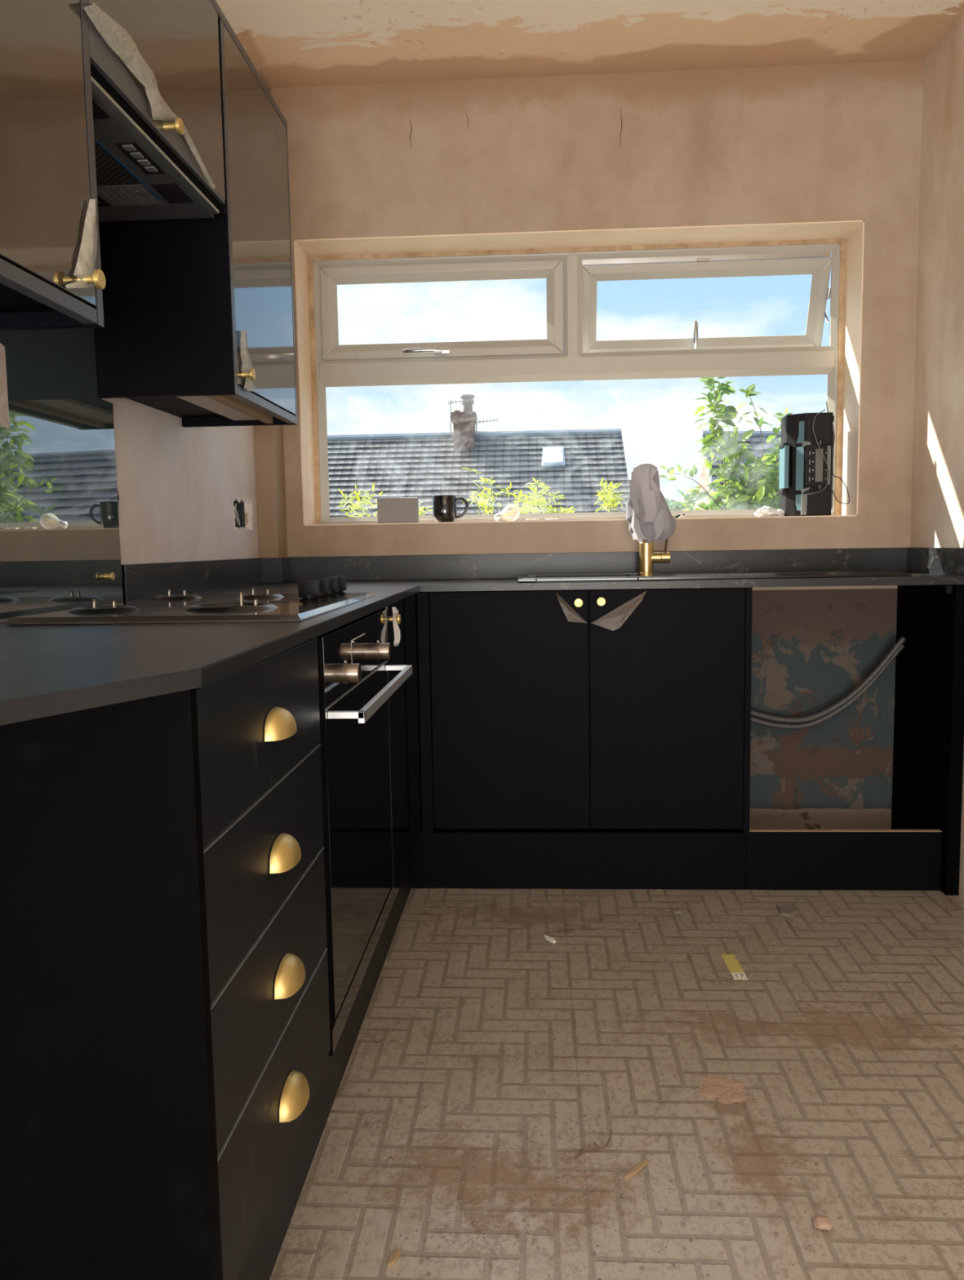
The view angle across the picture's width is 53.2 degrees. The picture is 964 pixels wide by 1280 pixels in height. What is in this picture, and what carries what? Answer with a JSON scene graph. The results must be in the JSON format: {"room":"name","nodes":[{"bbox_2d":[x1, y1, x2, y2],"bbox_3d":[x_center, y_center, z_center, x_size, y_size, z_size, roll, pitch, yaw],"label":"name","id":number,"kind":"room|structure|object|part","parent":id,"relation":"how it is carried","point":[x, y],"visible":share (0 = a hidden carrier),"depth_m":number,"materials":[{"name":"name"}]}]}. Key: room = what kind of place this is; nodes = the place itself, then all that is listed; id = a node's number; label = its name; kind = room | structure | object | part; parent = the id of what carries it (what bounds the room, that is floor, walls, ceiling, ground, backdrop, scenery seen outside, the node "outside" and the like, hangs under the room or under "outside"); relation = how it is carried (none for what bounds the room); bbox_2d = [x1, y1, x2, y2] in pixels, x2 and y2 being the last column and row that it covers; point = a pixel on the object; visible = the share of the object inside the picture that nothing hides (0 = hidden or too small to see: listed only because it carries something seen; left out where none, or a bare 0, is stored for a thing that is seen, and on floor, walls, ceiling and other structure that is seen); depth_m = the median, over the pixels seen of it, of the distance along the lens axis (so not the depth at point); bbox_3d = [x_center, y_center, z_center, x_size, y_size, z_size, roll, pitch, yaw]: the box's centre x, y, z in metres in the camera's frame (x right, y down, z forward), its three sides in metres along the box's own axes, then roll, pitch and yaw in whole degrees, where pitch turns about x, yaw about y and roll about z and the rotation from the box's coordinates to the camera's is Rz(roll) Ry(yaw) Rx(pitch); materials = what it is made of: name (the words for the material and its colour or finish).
{"room":"kitchen","nodes":[
{"label":"kitchen","id":0,"kind":"room"},
{"bbox_2d":[0,397,258,622],"bbox_3d":[-0.887,-0.256,0.452,0.003,2.535,5.650,-1,6,3],"label":"wall","id":1,"kind":"structure","parent":0,"point":[177,485],"depth_m":2.46,"materials":[{"name":"paint"}]},
{"bbox_2d":[0,0,106,330],"bbox_3d":[-0.693,-0.777,1.056,0.328,0.726,0.576,-1,6,3],"label":"upper cabinet","id":2,"kind":"object","parent":1,"relation":"attached to","point":[51,275],"visible":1,"depth_m":1.23,"materials":[{"name":"black laminate"}]},
{"bbox_3d":[-0.528,-0.486,1.298,0.031,0.025,0.025,-1,6,3],"label":"knob","id":3,"kind":"part","parent":2,"relation":"part of","materials":[{"name":"gold metal"}]},
{"bbox_2d":[0,328,123,619],"bbox_3d":[-0.812,-0.413,1.547,0.028,0.768,1.026,-1,6,3],"label":"backsplash","id":4,"kind":"structure","parent":1,"relation":"attached to","point":[60,548],"depth_m":1.80,"materials":[{"name":"grey"}]},
{"bbox_2d":[83,0,225,204],"bbox_3d":[-0.665,-1.013,1.603,0.326,0.363,0.612,-1,6,3],"label":"upper cabinet","id":5,"kind":"object","parent":1,"relation":"attached to","point":[162,57],"visible":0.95,"depth_m":1.63,"materials":[{"name":"grey"}]},
{"bbox_2d":[90,63,222,222],"bbox_3d":[-0.677,-0.835,1.636,0.291,0.057,0.582,-1,6,3],"label":"hood","id":6,"kind":"object","parent":5,"relation":"attached to","point":[139,177],"visible":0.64,"depth_m":1.69,"materials":[{"name":"grey metal"}]},
{"bbox_2d":[98,187,156,204],"bbox_3d":[-0.657,-0.826,1.792,0.081,0.002,0.081,-1,6,3],"label":"filter","id":7,"kind":"object","parent":6,"relation":"on","point":[109,195],"depth_m":1.79,"materials":[{"name":"grey metal"}]},
{"bbox_3d":[-0.515,-0.856,1.605,0.029,0.025,0.025,-1,6,3],"label":"knob","id":8,"kind":"part","parent":5,"relation":"part of","materials":[{"name":"gold metal"}]},
{"bbox_2d":[94,17,297,427],"bbox_3d":[-0.633,-0.889,2.190,0.322,0.726,0.531,-1,6,3],"label":"upper cabinet","id":9,"kind":"object","parent":1,"relation":"attached to","point":[198,329],"depth_m":1.98,"materials":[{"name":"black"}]},
{"bbox_3d":[-0.659,-0.865,1.951,0.296,0.726,0.018,-1,6,3],"label":"panel","id":10,"kind":"part","parent":9,"relation":"part of","materials":[{"name":"black wood"}]},
{"bbox_3d":[-0.664,-1.038,1.917,0.294,0.376,0.013,-1,6,3],"label":"spacer panel","id":11,"kind":"part","parent":9,"relation":"part of","materials":[{"name":"black wood"}]},
{"bbox_2d":[209,0,287,128],"bbox_3d":[-0.683,-1.203,1.576,0.298,0.018,1.694,-1,6,3],"label":"board","id":12,"kind":"object","parent":9,"relation":"on","point":[220,15],"visible":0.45,"depth_m":2.08,"materials":[{"name":"black wood"}]},
{"bbox_3d":[-0.490,-0.557,2.017,0.025,0.025,0.025,-1,6,3],"label":"knob","id":13,"kind":"part","parent":9,"relation":"part of","materials":[{"name":"gold metal"}]},
{"bbox_3d":[-0.506,-0.891,2.191,0.020,0.725,0.515,-1,6,3],"label":"light rail","id":14,"kind":"part","parent":9,"relation":"part of","materials":[{"name":"black wood"}]},
{"bbox_3d":[-0.506,-0.903,2.194,0.020,0.703,0.484,-1,6,3],"label":"door","id":15,"kind":"part","parent":9,"relation":"part of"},
{"bbox_2d":[232,497,253,532],"bbox_3d":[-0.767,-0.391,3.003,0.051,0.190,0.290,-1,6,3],"label":"box","id":16,"kind":"object","parent":1,"relation":"attached to","point":[240,521],"visible":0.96,"depth_m":3.02,"materials":[{"name":"grey metal"}]},
{"bbox_2d":[253,70,287,557],"bbox_3d":[-0.702,-0.529,3.197,0.065,2.535,0.120,-1,6,3],"label":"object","id":17,"kind":"structure","parent":1,"relation":"attached to","point":[268,439],"depth_m":3.15,"materials":[{"name":"paint"}]},
{"bbox_2d":[244,59,923,829],"bbox_3d":[0.343,-0.599,3.333,2.338,2.655,0.281,-1,6,3],"label":"wall","id":18,"kind":"structure","parent":0,"point":[828,151],"depth_m":3.13,"materials":[{"name":"paint"}]},
{"bbox_2d":[377,497,418,523],"bbox_3d":[-0.289,-0.447,3.316,0.137,0.089,0.045,-1,6,3],"label":"box","id":19,"kind":"object","parent":18,"relation":"on","point":[389,510],"visible":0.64,"depth_m":3.29,"materials":[{"name":"grey cardboard"}]},
{"bbox_2d":[432,494,468,522],"bbox_3d":[-0.114,-0.450,3.306,0.116,0.092,0.083,2,7,31],"label":"coffee mug","id":20,"kind":"object","parent":18,"relation":"on","point":[444,506],"visible":0.96,"depth_m":3.28,"materials":[{"name":"black ceramic"}]},
{"bbox_3d":[-0.070,-0.455,3.310,0.048,0.074,0.011,-1,6,3],"label":"mug handle","id":21,"kind":"part","parent":20,"relation":"part of","materials":[{"name":"black ceramic"}]},
{"bbox_2d":[493,504,519,520],"bbox_3d":[0.085,-0.435,3.300,0.090,0.057,0.058,-1,6,3],"label":"light bulb","id":22,"kind":"object","parent":18,"relation":"on","point":[498,517],"visible":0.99,"depth_m":3.30,"materials":[{"name":"white glass"}]},
{"bbox_2d":[306,238,845,524],"bbox_3d":[0.320,-0.887,3.404,1.838,0.931,0.219,-1,6,3],"label":"window","id":23,"kind":"structure","parent":18,"relation":"in","point":[571,282],"depth_m":3.33,"materials":[{"name":"white plastic"}]},
{"bbox_3d":[-0.205,-0.999,3.323,0.139,0.019,0.030,-2,6,-6],"label":"handle","id":24,"kind":"part","parent":23,"relation":"part of","materials":[{"name":"silver metal"}]},
{"bbox_3d":[-0.141,-1.147,3.369,0.841,0.315,0.058,-1,6,3],"label":"sash","id":25,"kind":"part","parent":23,"relation":"part of","materials":[{"name":"white plastic"}]},
{"bbox_3d":[-0.138,-1.002,3.348,0.055,0.018,0.012,-1,6,3],"label":"handle plate","id":26,"kind":"part","parent":23,"relation":"part of","materials":[{"name":"silver metal"}]},
{"bbox_3d":[0.751,-1.063,3.389,0.020,0.115,0.046,-1,6,3],"label":"handle","id":27,"kind":"part","parent":23,"relation":"part of","materials":[{"name":"silver metal"}]},
{"bbox_3d":[0.771,-1.166,3.376,0.844,0.307,0.168,-1,6,3],"label":"sash","id":28,"kind":"part","parent":23,"relation":"part of","materials":[{"name":"white plastic"}]},
{"bbox_3d":[1.189,-1.152,3.331,0.010,0.114,0.089,-1,6,-1],"label":"stay arm","id":29,"kind":"part","parent":23,"relation":"part of","materials":[{"name":"silver metal"}]},
{"bbox_2d":[675,514,684,518],"bbox_3d":[0.673,-0.421,3.269,0.033,0.015,0.015,-1,6,3],"label":"clip","id":30,"kind":"object","parent":18,"relation":"on","point":[678,515],"visible":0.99,"depth_m":3.27,"materials":[{"name":"black"}]},
{"bbox_2d":[753,506,784,516],"bbox_3d":[0.984,-0.437,3.268,0.118,0.037,0.049,-1,6,3],"label":"plastic","id":31,"kind":"object","parent":18,"relation":"on","point":[766,511],"visible":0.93,"depth_m":3.26,"materials":[{"name":"white plastic"}]},
{"bbox_2d":[778,401,849,515],"bbox_3d":[1.115,-0.605,3.231,0.211,0.375,0.146,-1,6,3],"label":"radio","id":32,"kind":"object","parent":18,"relation":"on","point":[806,446],"visible":1,"depth_m":3.19,"materials":[{"name":"black plastic"}]},
{"bbox_3d":[1.023,-0.584,3.256,0.016,0.143,0.070,-1,6,3],"label":"carry handle","id":33,"kind":"part","parent":32,"relation":"part of","materials":[{"name":"teal plastic"}]},
{"bbox_2d":[804,488,831,515],"bbox_3d":[1.116,-0.459,3.199,0.084,0.088,0.010,-1,6,3],"label":"speaker grille","id":34,"kind":"object","parent":32,"relation":"attached to","point":[817,500],"depth_m":3.19,"materials":[{"name":"black plastic"}]},
{"bbox_3d":[1.113,-0.578,3.184,0.086,0.135,0.012,-1,6,3],"label":"control panel","id":35,"kind":"part","parent":32,"relation":"part of","materials":[{"name":"black plastic"}]},
{"bbox_3d":[1.115,-0.506,3.182,0.032,0.032,0.015,-1,6,3],"label":"control knob","id":36,"kind":"part","parent":32,"relation":"part of","materials":[{"name":"black plastic"}]},
{"bbox_2d":[805,413,831,444],"bbox_3d":[1.112,-0.697,3.176,0.084,0.103,0.010,-1,6,3],"label":"speaker grille","id":37,"kind":"object","parent":32,"relation":"attached to","point":[818,425],"depth_m":3.17,"materials":[{"name":"black"}]},
{"bbox_3d":[1.112,-0.650,3.168,0.032,0.032,0.015,-1,6,3],"label":"control knob","id":38,"kind":"part","parent":32,"relation":"part of","materials":[{"name":"black plastic"}]},
{"bbox_3d":[1.165,-0.574,3.201,0.012,0.297,0.026,-1,6,3],"label":"rail","id":39,"kind":"part","parent":32,"relation":"part of","materials":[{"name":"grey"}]},
{"bbox_2d":[215,0,963,88],"bbox_3d":[0.156,-1.564,0.224,2.338,0.080,5.770,-1,6,3],"label":"ceiling","id":40,"kind":"structure","parent":0,"point":[293,43],"depth_m":2.83,"materials":[{"name":"paint"}]},
{"bbox_2d":[269,886,963,1279],"bbox_3d":[0.205,1.015,0.618,2.338,0.060,6.050,-1,6,3],"label":"floor","id":41,"kind":"structure","parent":0,"point":[894,1167],"depth_m":1.82,"materials":[{"name":"tile"}]},
{"bbox_2d":[0,638,330,1279],"bbox_3d":[-0.536,0.473,1.323,0.584,0.903,0.590,-1,6,3],"label":"drawer unit","id":42,"kind":"object","parent":41,"relation":"on","point":[165,1038],"visible":0.97,"depth_m":1.02,"materials":[{"name":"black wood"}]},
{"bbox_3d":[-0.566,0.501,1.040,0.558,0.903,0.018,-1,6,3],"label":"panel","id":43,"kind":"part","parent":42,"relation":"part of","materials":[{"name":"black wood"}]},
{"bbox_2d":[0,564,434,725],"bbox_3d":[-0.521,-0.089,1.857,0.569,0.109,2.849,-1,6,3],"label":"countertop","id":44,"kind":"structure","parent":42,"relation":"on","point":[46,670],"depth_m":1.14,"materials":[{"name":"stone"}]},
{"bbox_3d":[-0.787,-0.123,2.099,0.010,0.081,0.012,-1,6,3],"label":"edge strip","id":45,"kind":"part","parent":44,"relation":"part of","materials":[{"name":"black stone"}]},
{"bbox_2d":[4,576,375,624],"bbox_3d":[-0.512,-0.088,1.899,0.487,0.051,0.715,-1,6,3],"label":"gas hob","id":46,"kind":"object","parent":44,"relation":"in","point":[320,596],"visible":1,"depth_m":1.69,"materials":[{"name":"grey metal"}]},
{"bbox_3d":[-0.512,-0.068,1.901,0.487,0.011,0.715,-1,6,3],"label":"hob plate","id":47,"kind":"part","parent":46,"relation":"part of","materials":[{"name":"black glass"}]},
{"bbox_3d":[-0.449,-0.060,1.715,0.054,0.004,0.054,-1,6,3],"label":"burner","id":48,"kind":"part","parent":46,"relation":"part of","materials":[{"name":"black metal"}]},
{"bbox_3d":[-0.344,-0.098,1.917,0.041,0.040,0.040,-1,6,3],"label":"control knob","id":49,"kind":"part","parent":46,"relation":"part of","materials":[{"name":"black plastic"}]},
{"bbox_3d":[-0.340,-0.107,2.006,0.041,0.040,0.040,-1,6,3],"label":"control knob","id":50,"kind":"part","parent":46,"relation":"part of","materials":[{"name":"black plastic"}]},
{"bbox_3d":[-0.335,-0.116,2.096,0.041,0.040,0.040,-1,6,3],"label":"control knob","id":51,"kind":"part","parent":46,"relation":"part of","materials":[{"name":"black plastic"}]},
{"bbox_3d":[-0.330,-0.124,2.185,0.041,0.040,0.040,-1,6,3],"label":"control knob","id":52,"kind":"part","parent":46,"relation":"part of","materials":[{"name":"black plastic"}]},
{"bbox_2d":[123,557,262,601],"bbox_3d":[-0.756,-0.174,2.631,0.012,0.085,1.055,-1,6,3],"label":"upstand","id":53,"kind":"object","parent":44,"relation":"on","point":[142,580],"visible":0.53,"depth_m":2.49,"materials":[{"name":"stone"}]},
{"bbox_2d":[261,556,291,582],"bbox_3d":[-0.691,-0.234,3.213,0.077,0.082,0.120,-1,6,3],"label":"upstand","id":54,"kind":"object","parent":44,"relation":"on","point":[274,570],"visible":0.88,"depth_m":3.15,"materials":[{"name":"stone"}]},
{"bbox_3d":[-0.289,0.108,1.278,0.020,0.169,0.556,-1,6,3],"label":"drawer","id":55,"kind":"part","parent":42,"relation":"part of","materials":[{"name":"black wood"}]},
{"bbox_3d":[-0.286,0.280,1.294,0.020,0.169,0.556,-1,6,3],"label":"drawer","id":56,"kind":"part","parent":42,"relation":"part of","materials":[{"name":"black wood"}]},
{"bbox_3d":[-0.283,0.451,1.311,0.020,0.169,0.556,-1,6,3],"label":"drawer","id":57,"kind":"part","parent":42,"relation":"part of","materials":[{"name":"black wood"}]},
{"bbox_3d":[-0.280,0.626,1.328,0.020,0.176,0.556,-1,6,3],"label":"drawer","id":58,"kind":"part","parent":42,"relation":"part of","materials":[{"name":"black wood"}]},
{"bbox_3d":[-0.264,0.108,1.280,0.027,0.036,0.092,-1,6,3],"label":"cup handle","id":59,"kind":"part","parent":42,"relation":"part of","materials":[{"name":"gold metal"}]},
{"bbox_3d":[-0.261,0.282,1.297,0.027,0.036,0.092,-1,6,3],"label":"cup handle","id":60,"kind":"part","parent":42,"relation":"part of","materials":[{"name":"gold metal"}]},
{"bbox_3d":[-0.258,0.452,1.313,0.027,0.036,0.092,-1,6,3],"label":"cup handle","id":61,"kind":"part","parent":42,"relation":"part of","materials":[{"name":"gold metal"}]},
{"bbox_3d":[-0.255,0.623,1.330,0.027,0.036,0.092,-1,6,3],"label":"cup handle","id":62,"kind":"part","parent":42,"relation":"part of","materials":[{"name":"gold metal"}]},
{"bbox_2d":[236,859,412,1279],"bbox_3d":[-0.279,0.764,2.017,0.018,0.180,1.896,-1,6,3],"label":"board","id":63,"kind":"object","parent":41,"relation":"on","point":[260,1260],"visible":0.44,"depth_m":1.64,"materials":[{"name":"black wood"}]},
{"bbox_2d":[314,609,412,1056],"bbox_3d":[-0.485,0.319,1.957,0.618,0.722,0.702,-1,6,3],"label":"oven","id":64,"kind":"object","parent":63,"relation":"on","point":[355,691],"visible":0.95,"depth_m":1.83,"materials":[{"name":"black"}]},
{"bbox_3d":[-0.269,0.350,1.608,0.024,0.710,0.027,-1,6,3],"label":"trim","id":65,"kind":"part","parent":64,"relation":"part of","materials":[{"name":"black metal"}]},
{"bbox_3d":[-0.234,0.055,1.641,0.050,0.040,0.038,-1,6,3],"label":"control knob","id":66,"kind":"part","parent":64,"relation":"part of","materials":[{"name":"brown metal"}]},
{"bbox_3d":[-0.255,0.020,1.927,0.025,0.116,0.673,-1,6,3],"label":"control panel","id":67,"kind":"part","parent":64,"relation":"part of","materials":[{"name":"black"}]},
{"bbox_3d":[-0.250,0.350,1.960,0.025,0.538,0.673,-1,6,3],"label":"door","id":68,"kind":"part","parent":64,"relation":"part of","materials":[{"name":"black glass"}]},
{"bbox_3d":[-0.243,0.647,1.977,0.020,0.045,0.700,-1,6,3],"label":"filler panel","id":69,"kind":"part","parent":64,"relation":"part of","materials":[{"name":"black"}]},
{"bbox_3d":[-0.211,0.099,1.929,0.062,0.020,0.634,-1,6,3],"label":"bar handle","id":70,"kind":"part","parent":64,"relation":"part of","materials":[{"name":"silver metal"}]},
{"bbox_3d":[-0.214,0.022,1.981,0.050,0.040,0.038,-1,6,3],"label":"control knob","id":71,"kind":"part","parent":64,"relation":"part of","materials":[{"name":"brown metal"}]},
{"bbox_2d":[379,593,421,902],"bbox_3d":[-0.469,0.253,2.602,0.579,0.728,0.584,-1,6,3],"label":"base cabinet","id":72,"kind":"object","parent":63,"relation":"on","point":[401,615],"visible":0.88,"depth_m":2.53,"materials":[{"name":"black wood"}]},
{"bbox_3d":[-0.209,-0.050,2.327,0.023,0.023,0.023,-1,6,3],"label":"knob","id":73,"kind":"part","parent":72,"relation":"part of","materials":[{"name":"gold metal"}]},
{"bbox_2d":[386,1249,401,1267],"bbox_3d":[-0.130,0.909,1.413,0.011,0.005,0.032,1,6,20],"label":"wood sliver","id":74,"kind":"object","parent":41,"relation":"on","point":[394,1256],"visible":1,"depth_m":1.41,"materials":[{"name":"brown wood"}]},
{"bbox_2d":[544,934,555,942],"bbox_3d":[0.179,0.792,2.549,0.014,0.006,0.048,-5,7,-37],"label":"chip","id":75,"kind":"object","parent":41,"relation":"on","point":[552,940],"visible":1,"depth_m":2.54,"materials":[{"name":"white paper"}]},
{"bbox_2d":[411,829,746,889],"bbox_3d":[0.288,0.666,2.921,1.009,0.180,0.018,-1,6,3],"label":"board","id":76,"kind":"object","parent":41,"relation":"on","point":[500,860],"visible":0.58,"depth_m":2.91,"materials":[{"name":"black wood"}]},
{"bbox_2d":[417,586,752,835],"bbox_3d":[0.310,0.197,3.027,0.970,0.730,0.450,-1,6,3],"label":"base cabinet","id":77,"kind":"object","parent":76,"relation":"on","point":[628,710],"visible":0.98,"depth_m":2.83,"materials":[{"name":"black wood"}]},
{"bbox_3d":[0.084,0.210,2.850,0.465,0.711,0.020,-1,6,3],"label":"door","id":78,"kind":"part","parent":77,"relation":"part of","materials":[{"name":"black wood"}]},
{"bbox_3d":[0.279,-0.108,2.785,0.025,0.025,0.026,-1,6,3],"label":"knob","id":79,"kind":"part","parent":77,"relation":"part of","materials":[{"name":"gold metal"}]},
{"bbox_3d":[0.344,-0.112,2.781,0.025,0.025,0.026,-1,6,3],"label":"knob","id":80,"kind":"part","parent":77,"relation":"part of","materials":[{"name":"gold metal"}]},
{"bbox_3d":[0.541,0.206,2.824,0.446,0.711,0.020,-1,6,3],"label":"door","id":81,"kind":"part","parent":77,"relation":"part of","materials":[{"name":"black wood"}]},
{"bbox_2d":[419,572,963,591],"bbox_3d":[0.613,-0.183,2.989,1.566,0.023,0.455,-1,6,3],"label":"countertop","id":82,"kind":"structure","parent":77,"relation":"on","point":[917,579],"depth_m":2.77,"materials":[{"name":"stone"}]},
{"bbox_2d":[287,547,907,581],"bbox_3d":[0.367,-0.252,3.219,2.059,0.082,0.012,-1,6,3],"label":"upstand","id":83,"kind":"object","parent":82,"relation":"on","point":[499,566],"visible":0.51,"depth_m":3.21,"materials":[{"name":"stone"}]},
{"bbox_2d":[638,538,671,573],"bbox_3d":[0.555,-0.359,3.085,0.102,0.295,0.098,-1,6,3],"label":"tap","id":84,"kind":"object","parent":82,"relation":"on","point":[647,557],"visible":0.56,"depth_m":3.10,"materials":[{"name":"gold metal"}]},
{"bbox_2d":[626,463,675,543],"bbox_3d":[0.537,-0.431,3.077,0.143,0.260,0.140,-5,7,-36],"label":"plastic bag","id":85,"kind":"object","parent":84,"relation":"on","point":[649,517],"visible":1,"depth_m":3.04,"materials":[{"name":"white plastic"}]},
{"bbox_3d":[0.596,-0.315,3.111,0.016,0.070,0.007,-1,6,3],"label":"lever","id":86,"kind":"part","parent":84,"relation":"part of","materials":[{"name":"brown metal"}]},
{"bbox_2d":[517,569,911,582],"bbox_3d":[0.688,-0.120,3.004,1.145,0.176,0.340,-1,6,3],"label":"sink","id":87,"kind":"object","parent":82,"relation":"in","point":[824,573],"visible":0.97,"depth_m":2.85,"materials":[{"name":"black"}]},
{"bbox_3d":[0.320,-0.110,3.006,0.306,0.167,0.246,-1,6,3],"label":"bowl","id":88,"kind":"part","parent":87,"relation":"part of","materials":[{"name":"silver metal"}]},
{"bbox_2d":[906,547,963,576],"bbox_3d":[1.388,-0.241,2.941,0.012,0.082,0.453,-1,6,3],"label":"upstand","id":89,"kind":"object","parent":82,"relation":"on","point":[939,561],"visible":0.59,"depth_m":2.92,"materials":[{"name":"stone"}]},
{"bbox_2d":[575,1129,611,1159],"bbox_3d":[0.199,0.876,1.664,0.094,0.011,0.023,-6,7,-41],"label":"dry twig","id":90,"kind":"object","parent":41,"relation":"on","point":[610,1136],"visible":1,"depth_m":1.66,"materials":[{"name":"brown wood"}]},
{"bbox_2d":[623,1159,648,1179],"bbox_3d":[0.258,0.884,1.606,0.011,0.005,0.064,4,7,41],"label":"wood sliver","id":91,"kind":"object","parent":41,"relation":"on","point":[637,1167],"visible":1,"depth_m":1.60,"materials":[{"name":"brown wood"}]},
{"bbox_2d":[315,901,963,1279],"bbox_3d":[0.507,0.844,1.979,1.545,0.004,1.664,-1,6,3],"label":"grit","id":92,"kind":"object","parent":41,"relation":"on","point":[466,1214],"visible":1,"depth_m":1.66,"materials":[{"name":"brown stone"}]},
{"bbox_2d":[673,909,684,915],"bbox_3d":[0.555,0.766,2.710,0.035,0.014,0.023,-1,6,3],"label":"lump","id":93,"kind":"object","parent":41,"relation":"on","point":[680,912],"visible":1,"depth_m":2.70,"materials":[{"name":"grey stone"}]},
{"bbox_2d":[697,1074,747,1104],"bbox_3d":[0.463,0.860,1.839,0.096,0.006,0.094,3,7,37],"label":"plaster splat","id":94,"kind":"object","parent":41,"relation":"on","point":[721,1083],"visible":1,"depth_m":1.84,"materials":[{"name":"beige"}]},
{"bbox_2d":[720,954,747,979],"bbox_3d":[0.622,0.804,2.369,0.040,0.002,0.139,-1,6,3],"label":"paper label","id":95,"kind":"object","parent":41,"relation":"on","point":[735,970],"visible":1,"depth_m":2.36,"materials":[{"name":"yellow paper"}]},
{"bbox_2d":[777,905,796,916],"bbox_3d":[0.861,0.764,2.710,0.051,0.008,0.062,0,6,11],"label":"shard","id":96,"kind":"object","parent":41,"relation":"on","point":[787,911],"visible":1,"depth_m":2.70,"materials":[{"name":"grey stone"}]},
{"bbox_2d":[811,1214,832,1230],"bbox_3d":[0.520,0.890,1.468,0.029,0.016,0.025,-1,6,3],"label":"lump","id":97,"kind":"object","parent":41,"relation":"on","point":[820,1222],"visible":1,"depth_m":1.46,"materials":[{"name":"beige"}]},
{"bbox_2d":[745,829,942,890],"bbox_3d":[1.077,0.657,2.877,0.569,0.181,0.018,-1,6,3],"label":"board","id":98,"kind":"object","parent":41,"relation":"on","point":[876,860],"visible":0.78,"depth_m":2.87,"materials":[{"name":"black wood"}]},
{"bbox_2d":[891,584,963,895],"bbox_3d":[1.376,0.274,2.995,0.052,0.910,0.443,-1,6,3],"label":"end panel","id":99,"kind":"object","parent":41,"relation":"on","point":[928,744],"visible":0.76,"depth_m":2.91,"materials":[{"name":"black wood"}]},
{"bbox_2d":[751,644,904,729],"bbox_3d":[1.108,0.153,3.136,0.519,0.281,0.019,-1,6,3],"label":"hose","id":100,"kind":"object","parent":99,"relation":"attached to","point":[764,722],"visible":0.84,"depth_m":3.14,"materials":[{"name":"grey"}]},
{"bbox_2d":[751,636,906,723],"bbox_3d":[1.107,0.131,3.122,0.519,0.281,0.019,-1,6,3],"label":"hose","id":101,"kind":"object","parent":99,"relation":"attached to","point":[877,670],"visible":0.88,"depth_m":3.12,"materials":[{"name":"grey"}]},
{"bbox_2d":[910,9,963,899],"bbox_3d":[1.294,-0.274,0.288,0.100,2.535,5.770,-1,6,3],"label":"wall","id":102,"kind":"structure","parent":0,"point":[937,497],"depth_m":2.90,"materials":[{"name":"paint"}]},
{"label":"outside","id":103,"kind":"structure","parent":0,"visible":0},
{"bbox_3d":[4.015,-5.497,71.459,120.000,0.100,136.470,-1,6,3],"label":"ground","id":104,"kind":"structure","parent":103,"visible":0},
{"bbox_2d":[337,482,385,516],"bbox_3d":[-0.927,-0.273,8.066,0.525,2.081,0.585,-1,6,3],"label":"shrub","id":105,"kind":"object","parent":104,"relation":"on","point":[356,505],"visible":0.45,"depth_m":7.99,"materials":[{"name":"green plant"}]},
{"bbox_2d":[418,467,504,515],"bbox_3d":[-0.142,-0.337,8.054,0.838,2.185,0.576,-1,6,3],"label":"shrub","id":106,"kind":"object","parent":104,"relation":"on","point":[484,502],"visible":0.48,"depth_m":7.92,"materials":[{"name":"green plant"}]},
{"bbox_2d":[327,394,629,516],"bbox_3d":[-1.630,-4.428,29.828,11.886,6.108,8.036,-1,6,3],"label":"house roof","id":107,"kind":"object","parent":104,"relation":"on","point":[571,462],"visible":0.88,"depth_m":28.32,"materials":[{"name":"tile"}]},
{"bbox_2d":[460,394,475,412],"bbox_3d":[-0.435,-7.154,29.206,0.440,0.600,0.440,-1,6,3],"label":"chimney pot","id":108,"kind":"object","parent":107,"relation":"on","point":[467,404],"depth_m":29.07,"materials":[{"name":"white ceramic"}]},
{"bbox_2d":[497,477,581,513],"bbox_3d":[0.485,-0.293,7.972,0.776,2.095,0.641,-1,6,3],"label":"shrub","id":109,"kind":"object","parent":104,"relation":"on","point":[534,509],"visible":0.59,"depth_m":7.90,"materials":[{"name":"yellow plant"}]},
{"bbox_2d":[594,476,626,512],"bbox_3d":[1.008,-0.297,7.967,0.425,2.086,0.509,3,7,38],"label":"shrub","id":110,"kind":"object","parent":104,"relation":"on","point":[604,485],"visible":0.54,"depth_m":7.87,"materials":[{"name":"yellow plant"}]},
{"bbox_2d":[664,493,694,511],"bbox_3d":[12.329,-6.698,59.063,3.520,4.455,4.940,-1,6,3],"label":"tree","id":111,"kind":"object","parent":104,"relation":"on","point":[673,505],"visible":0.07,"depth_m":57.06,"materials":[{"name":"green plant"}]},
{"bbox_2d":[658,377,792,511],"bbox_3d":[1.326,-0.140,4.828,0.738,2.376,0.615,2,7,31],"label":"leafy shrub","id":112,"kind":"object","parent":104,"relation":"on","point":[761,488],"visible":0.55,"depth_m":4.72,"materials":[{"name":"green plant"}]},
{"bbox_2d":[693,430,781,510],"bbox_3d":[8.890,-2.407,19.405,10.176,3.793,3.289,-2,6,-10],"label":"brick house","id":113,"kind":"structure","parent":104,"relation":"on","point":[755,440],"depth_m":19.36,"materials":[{"name":"stone"}]}
]}

